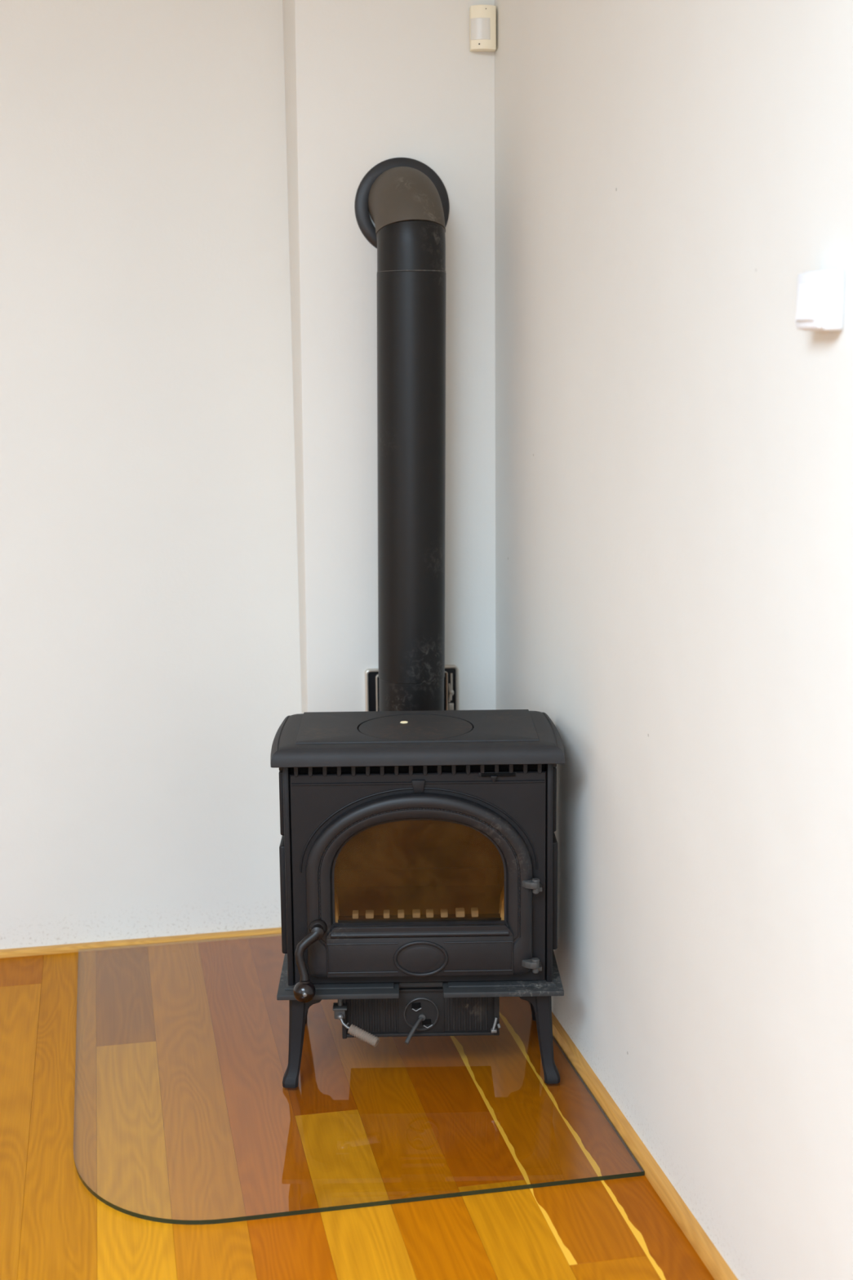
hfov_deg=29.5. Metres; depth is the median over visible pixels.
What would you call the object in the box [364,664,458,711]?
vent
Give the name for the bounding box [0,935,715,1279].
floor
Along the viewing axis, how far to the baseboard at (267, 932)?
4.02 m
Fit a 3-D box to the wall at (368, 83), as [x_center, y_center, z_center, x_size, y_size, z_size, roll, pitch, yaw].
[-0.082,-0.579,3.840,0.463,2.714,0.172,-3,10,-11]
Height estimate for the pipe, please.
1.451 m
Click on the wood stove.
(418, 857)
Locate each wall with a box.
[0,0,302,949]
[282,0,496,713]
[494,0,852,1279]
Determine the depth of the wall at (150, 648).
3.84 m
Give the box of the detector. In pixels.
[469,4,496,51]
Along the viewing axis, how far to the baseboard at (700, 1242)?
2.88 m
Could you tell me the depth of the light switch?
2.02 m
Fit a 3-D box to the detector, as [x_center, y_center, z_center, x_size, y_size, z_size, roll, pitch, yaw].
[0.126,-1.368,3.628,0.058,0.094,0.037,-1,10,-3]
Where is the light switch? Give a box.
[795,269,844,331]
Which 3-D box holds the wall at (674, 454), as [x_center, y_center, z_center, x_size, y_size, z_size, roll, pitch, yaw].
[0.868,-0.030,0.728,0.150,2.714,6.742,-3,10,-11]
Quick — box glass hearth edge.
[73,962,644,1224]
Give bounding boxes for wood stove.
[270,709,564,1088]
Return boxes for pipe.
[354,157,449,711]
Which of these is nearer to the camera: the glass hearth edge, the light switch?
the light switch
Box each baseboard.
[0,927,281,958]
[551,1012,737,1279]
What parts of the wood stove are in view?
panel, panel, leg, knob, handle, latch rod, coil handle, damper lever, glass pane, lid, plate, door, plate, leg, leg, panel, panel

